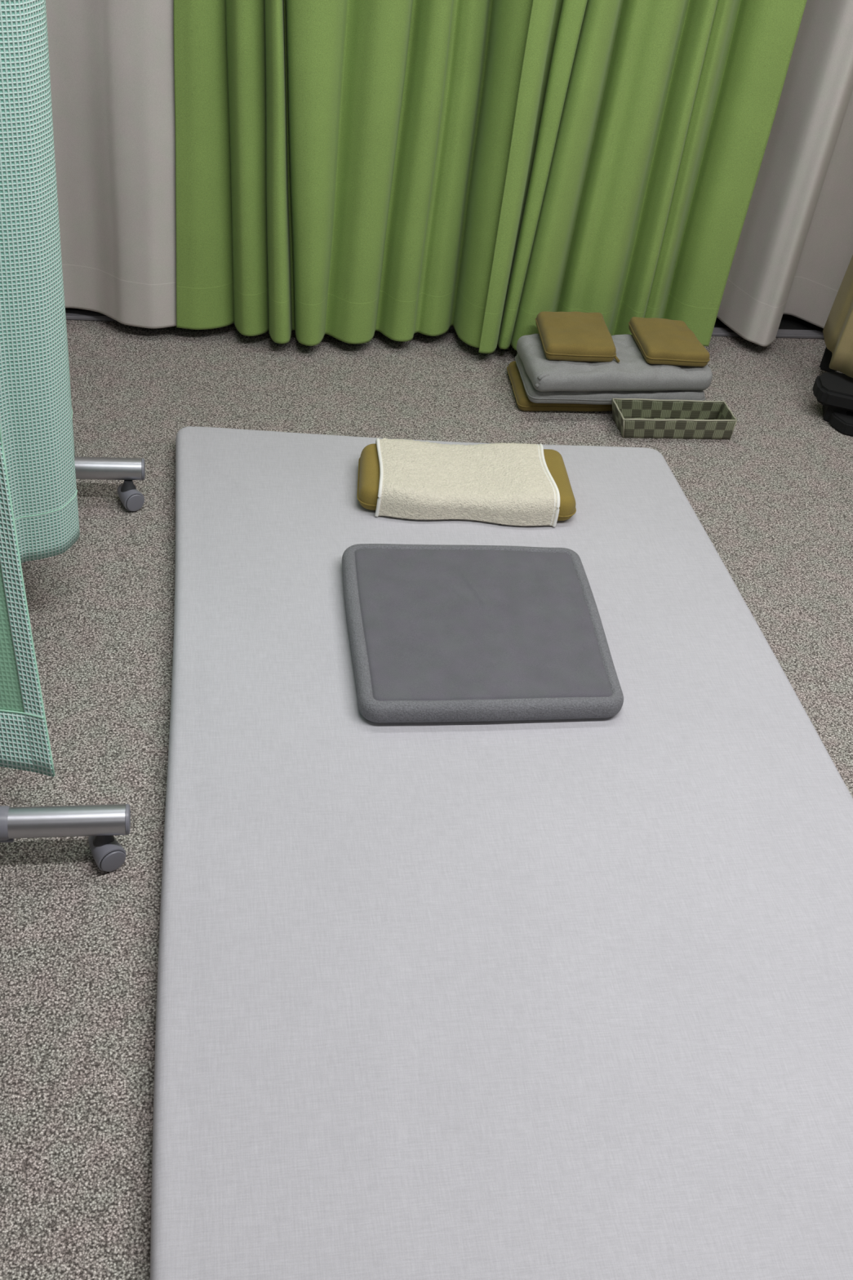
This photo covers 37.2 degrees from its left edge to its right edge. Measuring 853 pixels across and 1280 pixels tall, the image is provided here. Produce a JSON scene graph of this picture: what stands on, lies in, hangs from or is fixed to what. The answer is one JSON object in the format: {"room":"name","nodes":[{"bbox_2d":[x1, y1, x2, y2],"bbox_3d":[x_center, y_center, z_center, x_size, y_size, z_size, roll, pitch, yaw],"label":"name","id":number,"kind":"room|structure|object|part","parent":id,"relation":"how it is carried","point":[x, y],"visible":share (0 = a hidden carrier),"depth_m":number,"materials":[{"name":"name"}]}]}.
{"room":"massage treatment room","nodes":[
{"label":"massage treatment room","id":0,"kind":"room"},
{"bbox_2d":[0,320,852,1279],"bbox_3d":[0.471,0.803,1.289,5.800,0.040,6.000,0,39,-11],"label":"floor","id":1,"kind":"structure","parent":0,"point":[79,940],"depth_m":2.19,"materials":[{"name":"carpet"}]},
{"bbox_2d":[0,456,145,871],"bbox_3d":[-0.548,-0.676,1.456,0.380,1.802,0.936,0,39,-11],"label":"stand","id":2,"kind":"object","parent":1,"relation":"on","point":[100,823],"visible":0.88,"depth_m":1.67,"materials":[{"name":"metal"}]},
{"bbox_2d":[0,0,79,777],"bbox_3d":[-0.538,-0.740,1.443,0.183,1.620,0.914,0,39,-11],"label":"curtain","id":3,"kind":"object","parent":2,"relation":"hanging from","point":[39,510],"visible":1,"depth_m":1.66,"materials":[{"name":"teal fabric"}]},
{"bbox_3d":[-0.431,0.264,1.692,0.029,0.022,0.029,0,39,-11],"label":"stem","id":4,"kind":"part","parent":2,"relation":"part of","materials":[{"name":"grey plastic"}]},
{"bbox_3d":[-0.553,-0.286,2.350,0.029,0.022,0.029,0,39,-11],"label":"stem","id":5,"kind":"part","parent":2,"relation":"part of","materials":[{"name":"grey plastic"}]},
{"bbox_2d":[65,310,824,338],"bbox_3d":[0.307,-0.786,3.187,5.600,0.011,0.034,-2,40,-12],"label":"trim","id":6,"kind":"structure","parent":1,"relation":"on","point":[69,314],"depth_m":3.28,"materials":[{"name":"grey plastic"}]},
{"bbox_2d":[150,426,852,1279],"bbox_3d":[0.138,0.215,1.884,1.056,0.044,2.006,0,39,-11],"label":"mattress","id":7,"kind":"object","parent":1,"relation":"on","point":[554,999],"visible":0.84,"depth_m":1.64,"materials":[{"name":"grey fabric"}]},
{"bbox_2d":[356,443,576,520],"bbox_3d":[0.075,-0.305,2.440,0.429,0.052,0.214,0,39,-11],"label":"pillow","id":8,"kind":"object","parent":7,"relation":"on","point":[368,477],"visible":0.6,"depth_m":2.40,"materials":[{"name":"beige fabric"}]},
{"bbox_2d":[374,437,559,527],"bbox_3d":[0.071,-0.310,2.436,0.358,0.062,0.236,0,39,-11],"label":"towel","id":9,"kind":"object","parent":8,"relation":"on","point":[512,484],"visible":1,"depth_m":2.38,"materials":[{"name":"beige fabric"}]},
{"bbox_2d":[342,543,623,723],"bbox_3d":[0.087,-0.024,2.101,0.443,0.042,0.448,0,39,-11],"label":"seat cushion","id":10,"kind":"object","parent":7,"relation":"on","point":[437,633],"visible":1,"depth_m":2.05,"materials":[{"name":"grey fabric"}]},
{"bbox_2d":[506,360,612,411],"bbox_3d":[0.398,-0.587,2.936,0.427,0.037,0.209,0,39,-11],"label":"floor cushion","id":11,"kind":"object","parent":1,"relation":"on","point":[523,402],"visible":0.21,"depth_m":2.85,"materials":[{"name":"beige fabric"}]},
{"bbox_2d":[515,353,705,404],"bbox_3d":[0.420,-0.605,2.907,0.428,0.037,0.226,0,39,-11],"label":"pad","id":12,"kind":"object","parent":11,"relation":"on","point":[597,397],"visible":0.22,"depth_m":2.82,"materials":[{"name":"grey fabric"}]},
{"bbox_2d":[516,333,712,391],"bbox_3d":[0.431,-0.632,2.870,0.443,0.058,0.210,-3,40,-14],"label":"pad","id":13,"kind":"object","parent":12,"relation":"on","point":[633,372],"visible":0.74,"depth_m":2.80,"materials":[{"name":"grey fabric"}]},
{"bbox_2d":[535,311,620,362],"bbox_3d":[0.334,-0.686,2.846,0.178,0.042,0.201,0,39,-11],"label":"pillow","id":14,"kind":"object","parent":13,"relation":"on","point":[580,336],"visible":1,"depth_m":2.80,"materials":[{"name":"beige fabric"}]},
{"bbox_2d":[628,316,710,366],"bbox_3d":[0.552,-0.682,2.886,0.156,0.037,0.194,0,39,-11],"label":"pillow","id":15,"kind":"object","parent":13,"relation":"on","point":[664,341],"visible":1,"depth_m":2.84,"materials":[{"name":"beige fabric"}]},
{"bbox_2d":[612,398,737,439],"bbox_3d":[0.548,-0.493,2.829,0.272,0.058,0.114,0,39,-11],"label":"basket","id":16,"kind":"object","parent":1,"relation":"on","point":[634,418],"visible":1,"depth_m":2.83,"materials":[{"name":"green wicker"}]},
{"bbox_3d":[0.425,-0.490,2.804,0.020,0.056,0.105,0,39,-11],"label":"panel","id":17,"kind":"part","parent":16,"relation":"part of","materials":[{"name":"green wicker"}]},
{"bbox_3d":[0.542,-0.520,2.864,0.269,0.056,0.018,-1,40,-12],"label":"panel","id":18,"kind":"part","parent":16,"relation":"part of","materials":[{"name":"green wicker"}]},
{"bbox_3d":[0.555,-0.466,2.799,0.269,0.056,0.021,-2,40,-12],"label":"panel","id":19,"kind":"part","parent":16,"relation":"part of","materials":[{"name":"green wicker"}]},
{"bbox_3d":[0.678,-0.496,2.858,0.007,0.055,0.100,0,39,-11],"label":"panel","id":20,"kind":"part","parent":16,"relation":"part of","materials":[{"name":"green wicker"}]},
{"bbox_2d":[812,346,852,436],"bbox_3d":[1.150,-1.072,2.658,0.295,1.306,0.382,17,39,11],"label":"stand","id":21,"kind":"object","parent":1,"relation":"on","point":[833,389],"visible":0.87,"depth_m":2.94,"materials":[{"name":"black plastic"}]},
{"bbox_2d":[822,255,852,377],"bbox_3d":[1.093,-1.130,2.644,0.191,1.200,0.362,-11,43,-23],"label":"cloth","id":22,"kind":"object","parent":21,"relation":"hanging from","point":[837,331],"visible":1,"depth_m":2.97,"materials":[{"name":"beige fabric"}]},
{"bbox_3d":[0.312,-1.887,2.557,6.397,2.500,0.287,0,39,-11],"label":"wall","id":23,"kind":"structure","parent":0,"visible":0},
{"bbox_2d":[65,307,823,330],"bbox_3d":[0.409,-1.657,2.610,5.600,2.100,0.166,-2,40,-12],"label":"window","id":24,"kind":"structure","parent":23,"relation":"in","point":[788,322],"depth_m":3.37,"materials":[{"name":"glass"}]},
{"bbox_3d":[0.597,-2.632,1.632,5.608,0.130,0.546,0,39,-11],"label":"trim","id":25,"kind":"structure","parent":0,"visible":0},
{"bbox_2d":[45,0,176,328],"bbox_3d":[-0.766,-1.633,2.122,0.716,2.338,0.109,-2,40,-13],"label":"curtain","id":26,"kind":"object","parent":25,"relation":"hanging from","point":[111,62],"visible":0.77,"depth_m":2.65,"materials":[{"name":"beige fabric"}]},
{"bbox_2d":[173,0,533,347],"bbox_3d":[-0.064,-1.621,2.237,0.763,2.338,0.152,0,39,-11],"label":"curtain","id":27,"kind":"object","parent":25,"relation":"hanging from","point":[341,166],"visible":0.97,"depth_m":2.69,"materials":[{"name":"green fabric"}]},
{"bbox_2d":[478,0,807,353],"bbox_3d":[0.539,-1.626,2.354,0.616,2.338,0.098,-7,41,-19],"label":"curtain","id":28,"kind":"object","parent":25,"relation":"hanging from","point":[642,130],"visible":0.88,"depth_m":2.79,"materials":[{"name":"green fabric"}]},
{"bbox_2d":[716,0,852,346],"bbox_3d":[1.207,-1.706,2.576,0.784,2.338,0.202,0,39,-11],"label":"curtain","id":29,"kind":"object","parent":25,"relation":"hanging from","point":[793,254],"visible":0.74,"depth_m":3.04,"materials":[{"name":"beige fabric"}]}
]}

